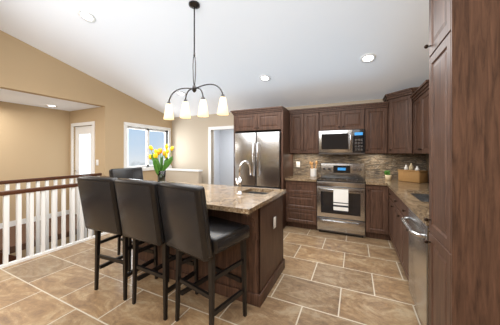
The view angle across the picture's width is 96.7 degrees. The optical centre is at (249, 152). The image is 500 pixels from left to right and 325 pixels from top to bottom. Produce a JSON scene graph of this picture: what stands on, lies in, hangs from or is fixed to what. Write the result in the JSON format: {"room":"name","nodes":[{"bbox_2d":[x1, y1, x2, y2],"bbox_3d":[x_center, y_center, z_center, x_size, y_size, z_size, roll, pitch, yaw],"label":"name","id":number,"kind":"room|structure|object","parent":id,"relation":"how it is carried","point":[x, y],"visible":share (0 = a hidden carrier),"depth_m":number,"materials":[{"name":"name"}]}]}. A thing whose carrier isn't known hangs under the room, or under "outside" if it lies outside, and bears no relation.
{"room":"kitchen","nodes":[
{"label":"kitchen","id":0,"kind":"room"},
{"bbox_2d":[0,101,69,222],"bbox_3d":[-5.191,0.170,3.034,0.120,2.460,4.890,0,0,25],"label":"wall","id":1,"kind":"structure","parent":0,"point":[34,141],"depth_m":4.52,"materials":[{"name":"beige paint"}]},
{"bbox_2d":[0,210,68,228],"bbox_3d":[-5.135,1.350,2.996,0.013,0.100,4.630,0,0,25],"label":"baseboard","id":2,"kind":"structure","parent":1,"relation":"attached to","point":[12,223],"depth_m":4.39,"materials":[{"name":"white wood"}]},
{"bbox_2d":[10,230,102,256],"bbox_3d":[-3.027,2.550,3.588,0.820,2.099,1.880,0,0,25],"label":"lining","id":3,"kind":"object","parent":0,"point":[58,244],"depth_m":3.83,"materials":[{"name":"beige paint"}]},
{"bbox_2d":[70,107,100,181],"bbox_3d":[-3.643,0.170,4.941,1.290,2.460,0.120,0,0,25],"label":"wall","id":4,"kind":"structure","parent":0,"point":[85,115],"depth_m":4.72,"materials":[{"name":"beige paint"}]},
{"bbox_2d":[74,125,91,213],"bbox_3d":[-3.666,0.400,4.916,0.722,1.992,0.104,0,0,25],"label":"front door","id":5,"kind":"structure","parent":4,"relation":"in","point":[83,149],"depth_m":4.97,"materials":[{"name":"white"}]},
{"bbox_2d":[71,121,94,182],"bbox_3d":[-3.677,0.365,4.892,0.870,2.070,0.038,0,0,25],"label":"door frame","id":6,"kind":"structure","parent":4,"relation":"attached to","point":[92,123],"depth_m":4.88,"materials":[{"name":"white wood"}]},
{"bbox_2d":[0,30,171,181],"bbox_3d":[-3.630,-0.638,3.320,0.120,4.076,6.740,0,0,25],"label":"wall","id":7,"kind":"structure","parent":0,"point":[26,68],"depth_m":4.15,"materials":[{"name":"beige paint"}]},
{"bbox_2d":[124,122,171,170],"bbox_3d":[-2.546,-0.130,5.567,0.178,1.120,1.410,0,0,25],"label":"window","id":8,"kind":"structure","parent":7,"relation":"in","point":[147,166],"depth_m":5.53,"materials":[{"name":"white"}]},
{"bbox_2d":[0,214,422,324],"bbox_3d":[-1.564,1.450,2.343,7.270,0.100,6.740,0,0,25],"label":"floor","id":9,"kind":"structure","parent":0,"point":[324,278],"depth_m":2.25,"materials":[{"name":"tile"}]},
{"bbox_2d":[0,173,108,268],"bbox_3d":[-3.022,1.540,3.555,0.772,2.279,1.805,0,0,25],"label":"stair railing","id":10,"kind":"object","parent":9,"relation":"on","point":[7,259],"visible":0.5,"depth_m":3.25,"materials":[{"name":"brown wood"}]},
{"bbox_2d":[77,176,157,300],"bbox_3d":[-1.336,0.810,2.314,0.500,1.179,0.588,0,0,22],"label":"bar stool","id":11,"kind":"object","parent":9,"relation":"on","point":[99,203],"visible":0.71,"depth_m":2.11,"materials":[{"name":"black leather"}]},
{"bbox_2d":[109,167,142,254],"bbox_3d":[-1.604,0.810,3.192,0.588,1.179,0.500,0,0,25],"label":"bar stool","id":12,"kind":"object","parent":9,"relation":"on","point":[133,173],"visible":0.19,"depth_m":3.22,"materials":[{"name":"black"}]},
{"bbox_2d":[114,178,198,320],"bbox_3d":[-0.836,0.810,2.078,0.500,1.179,0.588,0,0,28],"label":"bar stool","id":13,"kind":"object","parent":9,"relation":"on","point":[139,209],"visible":0.77,"depth_m":1.86,"materials":[{"name":"black leather"}]},
{"bbox_2d":[165,168,202,182],"bbox_3d":[-1.762,0.907,5.677,1.238,0.985,0.160,0,0,25],"label":"half-wall","id":14,"kind":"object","parent":9,"relation":"on","point":[186,175],"visible":0.43,"depth_m":5.57,"materials":[{"name":"beige paint"}]},
{"bbox_2d":[157,181,249,324],"bbox_3d":[-0.368,0.810,1.830,0.500,1.179,0.588,0,0,37],"label":"bar stool","id":15,"kind":"object","parent":9,"relation":"on","point":[192,229],"visible":1,"depth_m":1.66,"materials":[{"name":"black leather"}]},
{"bbox_2d":[138,189,284,307],"bbox_3d":[-0.552,0.945,2.631,1.704,0.911,0.986,0,0,25],"label":"kitchen island","id":16,"kind":"object","parent":9,"relation":"on","point":[259,211],"depth_m":2.19,"materials":[{"name":"brown wood"}]},
{"bbox_2d":[169,181,285,212],"bbox_3d":[-0.670,0.470,2.672,1.964,0.039,1.060,0,0,25],"label":"island countertop","id":17,"kind":"structure","parent":16,"relation":"on","point":[231,199],"depth_m":2.25,"materials":[{"name":"beige stone"}]},
{"bbox_2d":[149,144,173,182],"bbox_3d":[-1.206,0.164,3.040,0.319,0.571,0.337,0,0,25],"label":"vase","id":18,"kind":"object","parent":17,"relation":"on","point":[160,168],"visible":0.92,"depth_m":3.00,"materials":[{"name":"yellow plant"}]},
{"bbox_2d":[235,131,280,188],"bbox_3d":[0.266,0.500,4.575,0.940,1.800,0.821,0,0,25],"label":"refrigerator","id":19,"kind":"object","parent":9,"relation":"on","point":[260,152],"visible":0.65,"depth_m":4.22,"materials":[{"name":"silver metal"}]},
{"bbox_2d":[230,106,292,228],"bbox_3d":[0.264,0.273,4.630,1.090,2.255,0.797,0,0,25],"label":"tall cabinet","id":20,"kind":"object","parent":9,"relation":"on","point":[270,119],"visible":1,"depth_m":4.28,"materials":[{"name":"brown wood"}]},
{"bbox_2d":[286,180,316,229],"bbox_3d":[1.059,0.956,4.354,0.574,0.888,0.617,0,0,25],"label":"base cabinet","id":21,"kind":"object","parent":9,"relation":"on","point":[301,196],"depth_m":4.08,"materials":[{"name":"brown wood"}]},
{"bbox_2d":[285,175,320,181],"bbox_3d":[1.050,0.490,4.336,0.573,0.039,0.638,0,0,25],"label":"countertop","id":22,"kind":"structure","parent":21,"relation":"on","point":[294,177],"depth_m":4.12,"materials":[{"name":"stone"}]},
{"bbox_2d":[309,161,317,176],"bbox_3d":[1.254,0.312,4.385,0.160,0.313,0.132,0,0,25],"label":"utensil crock","id":23,"kind":"object","parent":22,"relation":"on","point":[313,172],"visible":1,"depth_m":4.35,"materials":[{"name":"white ceramic"}]},
{"bbox_2d":[317,163,364,237],"bbox_3d":[1.642,0.800,4.012,0.764,1.200,0.682,0,0,25],"label":"range","id":24,"kind":"object","parent":9,"relation":"on","point":[340,198],"visible":1,"depth_m":3.80,"materials":[{"name":"silver metal"}]},
{"bbox_2d":[365,184,385,239],"bbox_3d":[2.160,0.956,3.833,0.314,0.888,0.617,0,0,25],"label":"base cabinet","id":25,"kind":"object","parent":9,"relation":"on","point":[375,195],"depth_m":3.57,"materials":[{"name":"brown wood"}]},
{"bbox_2d":[386,186,408,259],"bbox_3d":[2.354,0.956,3.134,0.618,0.888,0.522,0,0,25],"label":"base cabinet","id":26,"kind":"object","parent":9,"relation":"on","point":[386,209],"depth_m":2.79,"materials":[{"name":"brown wood"}]},
{"bbox_2d":[380,179,428,225],"bbox_3d":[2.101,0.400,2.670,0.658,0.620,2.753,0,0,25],"label":"countertop","id":27,"kind":"structure","parent":26,"relation":"on","point":[413,197],"depth_m":2.75,"materials":[{"name":"stone"}]},
{"bbox_2d":[384,170,391,179],"bbox_3d":[2.391,0.384,3.856,0.116,0.171,0.119,0,0,25],"label":"potted plant","id":28,"kind":"object","parent":27,"relation":"on","point":[388,176],"visible":1,"depth_m":3.82,"materials":[{"name":"green plant"}]},
{"bbox_2d":[398,163,427,182],"bbox_3d":[2.657,0.319,3.633,0.230,0.300,0.340,0,0,-23],"label":"wicker basket","id":29,"kind":"object","parent":27,"relation":"on","point":[410,174],"visible":1,"depth_m":3.54,"materials":[{"name":"brown wicker"}]},
{"bbox_2d":[401,209,429,324],"bbox_3d":[1.594,0.958,1.716,0.664,0.885,0.589,0,0,25],"label":"dishwasher","id":30,"kind":"object","parent":9,"relation":"on","point":[417,228],"visible":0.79,"depth_m":1.74,"materials":[{"name":"silver metal"}]},
{"bbox_2d":[424,0,499,324],"bbox_3d":[1.419,0.090,1.222,0.673,2.620,0.407,0,0,25],"label":"pantry cabinet","id":31,"kind":"object","parent":9,"relation":"on","point":[464,162],"visible":1,"depth_m":1.15,"materials":[{"name":"brown wood"}]},
{"bbox_2d":[0,0,428,116],"bbox_3d":[-1.564,-1.818,2.343,7.270,1.716,6.740,0,0,25],"label":"ceiling","id":32,"kind":"structure","parent":0,"point":[305,52],"depth_m":3.11,"materials":[{"name":"white paint"}]},
{"bbox_2d":[77,9,95,22],"bbox_3d":[-2.039,-1.708,2.777,0.196,0.055,0.191,0,0,25],"label":"recessed light","id":33,"kind":"object","parent":32,"relation":"in","point":[87,16],"visible":0.94,"depth_m":2.77,"materials":[{"name":"white"}]},
{"bbox_2d":[176,91,185,95],"bbox_3d":[-1.445,-1.244,4.665,0.196,0.055,0.191,0,0,25],"label":"recessed light","id":34,"kind":"object","parent":32,"relation":"in","point":[180,93],"visible":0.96,"depth_m":4.66,"materials":[{"name":"white"}]},
{"bbox_2d":[163,0,228,119],"bbox_3d":[-0.615,-1.017,2.448,0.865,1.244,0.120,0,0,25],"label":"chandelier","id":35,"kind":"object","parent":32,"relation":"hanging from","point":[203,109],"visible":1,"depth_m":2.44,"materials":[{"name":"white glass"}]},
{"bbox_2d":[259,75,270,81],"bbox_3d":[0.252,-1.266,3.763,0.196,0.055,0.191,0,0,25],"label":"recessed light","id":36,"kind":"object","parent":32,"relation":"in","point":[265,78],"visible":1,"depth_m":3.75,"materials":[{"name":"white"}]},
{"bbox_2d":[360,53,375,62],"bbox_3d":[1.606,-1.287,3.023,0.196,0.055,0.191,0,0,25],"label":"recessed light","id":37,"kind":"object","parent":32,"relation":"in","point":[368,58],"visible":1,"depth_m":3.02,"materials":[{"name":"white"}]},
{"bbox_2d":[214,130,219,184],"bbox_3d":[-1.504,0.150,7.021,0.120,2.500,1.770,0,0,25],"label":"wall","id":38,"kind":"structure","parent":0,"point":[216,132],"depth_m":7.68,"materials":[{"name":"white paint"}]},
{"bbox_2d":[220,129,233,185],"bbox_3d":[0.044,0.150,7.346,2.640,2.500,0.120,0,0,25],"label":"wall","id":39,"kind":"structure","parent":0,"point":[223,157],"depth_m":7.67,"materials":[{"name":"white paint"}]},
{"bbox_2d":[172,99,383,183],"bbox_3d":[0.434,0.145,5.060,5.980,2.510,0.120,0,0,25],"label":"wall","id":40,"kind":"structure","parent":0,"point":[190,141],"depth_m":5.85,"materials":[{"name":"beige paint"}]},
{"bbox_2d":[208,125,233,183],"bbox_3d":[-0.642,0.367,5.568,0.870,2.065,0.156,0,0,25],"label":"door frame","id":41,"kind":"structure","parent":40,"relation":"attached to","point":[210,160],"depth_m":5.67,"materials":[{"name":"white wood"}]},
{"bbox_2d":[289,111,304,153],"bbox_3d":[0.987,-0.395,4.537,0.287,0.810,0.328,0,0,25],"label":"upper cabinet","id":42,"kind":"object","parent":40,"relation":"attached to","point":[297,118],"depth_m":4.38,"materials":[{"name":"brown wood"}]},
{"bbox_2d":[305,111,320,153],"bbox_3d":[1.246,-0.395,4.415,0.287,0.810,0.328,0,0,25],"label":"upper cabinet","id":43,"kind":"object","parent":40,"relation":"attached to","point":[312,118],"depth_m":4.26,"materials":[{"name":"brown wood"}]},
{"bbox_2d":[321,107,340,130],"bbox_3d":[1.552,-0.608,4.270,0.382,0.385,0.328,0,0,25],"label":"upper cabinet","id":44,"kind":"object","parent":40,"relation":"attached to","point":[331,119],"depth_m":4.11,"materials":[{"name":"brown wood"}]},
{"bbox_2d":[341,107,364,129],"bbox_3d":[1.898,-0.608,4.107,0.383,0.385,0.328,0,0,25],"label":"upper cabinet","id":45,"kind":"object","parent":40,"relation":"attached to","point":[352,118],"depth_m":3.96,"materials":[{"name":"brown wood"}]},
{"bbox_2d":[319,129,364,153],"bbox_3d":[1.702,-0.193,4.138,0.764,0.435,0.436,0,0,25],"label":"microwave","id":46,"kind":"object","parent":45,"relation":"attached to","point":[342,142],"visible":1,"depth_m":3.97,"materials":[{"name":"silver metal"}]},
{"bbox_2d":[293,154,424,178],"bbox_3d":[1.965,0.240,4.263,2.289,0.458,0.011,0,0,25],"label":"tile backsplash","id":47,"kind":"structure","parent":40,"relation":"attached to","point":[376,165],"depth_m":4.14,"materials":[{"name":"tile"}]},
{"bbox_2d":[365,103,388,153],"bbox_3d":[2.229,-0.395,3.950,0.340,0.810,0.328,0,0,25],"label":"upper cabinet","id":48,"kind":"object","parent":40,"relation":"attached to","point":[376,118],"depth_m":3.80,"materials":[{"name":"brown wood"}]},
{"bbox_2d":[385,91,416,153],"bbox_3d":[2.595,-0.456,3.618,0.596,0.930,0.616,0,0,25],"label":"upper cabinet","id":49,"kind":"object","parent":40,"relation":"attached to","point":[396,122],"depth_m":3.51,"materials":[{"name":"brown wood"}]},
{"bbox_2d":[413,91,420,153],"bbox_3d":[2.506,-0.395,3.094,0.288,0.810,0.399,0,0,25],"label":"upper cabinet","id":50,"kind":"object","parent":40,"relation":"attached to","point":[416,98],"depth_m":3.16,"materials":[{"name":"brown wood"}]},
{"bbox_2d":[421,87,428,153],"bbox_3d":[2.336,-0.395,2.733,0.288,0.810,0.399,0,0,25],"label":"upper cabinet","id":51,"kind":"object","parent":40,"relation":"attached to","point":[424,94],"depth_m":2.80,"materials":[{"name":"brown wood"}]},
{"bbox_2d":[425,154,428,181],"bbox_3d":[2.688,0.240,3.127,0.011,0.458,1.410,0,0,25],"label":"tile backsplash","id":52,"kind":"structure","parent":40,"relation":"attached to","point":[426,155],"depth_m":3.70,"materials":[{"name":"tile"}]},
{"label":"outside","id":53,"kind":"structure","parent":0,"visible":0},
{"bbox_2d":[128,129,163,165],"bbox_3d":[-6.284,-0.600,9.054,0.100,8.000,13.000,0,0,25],"label":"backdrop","id":54,"kind":"structure","parent":53,"point":[136,147],"depth_m":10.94,"materials":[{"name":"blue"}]}
]}

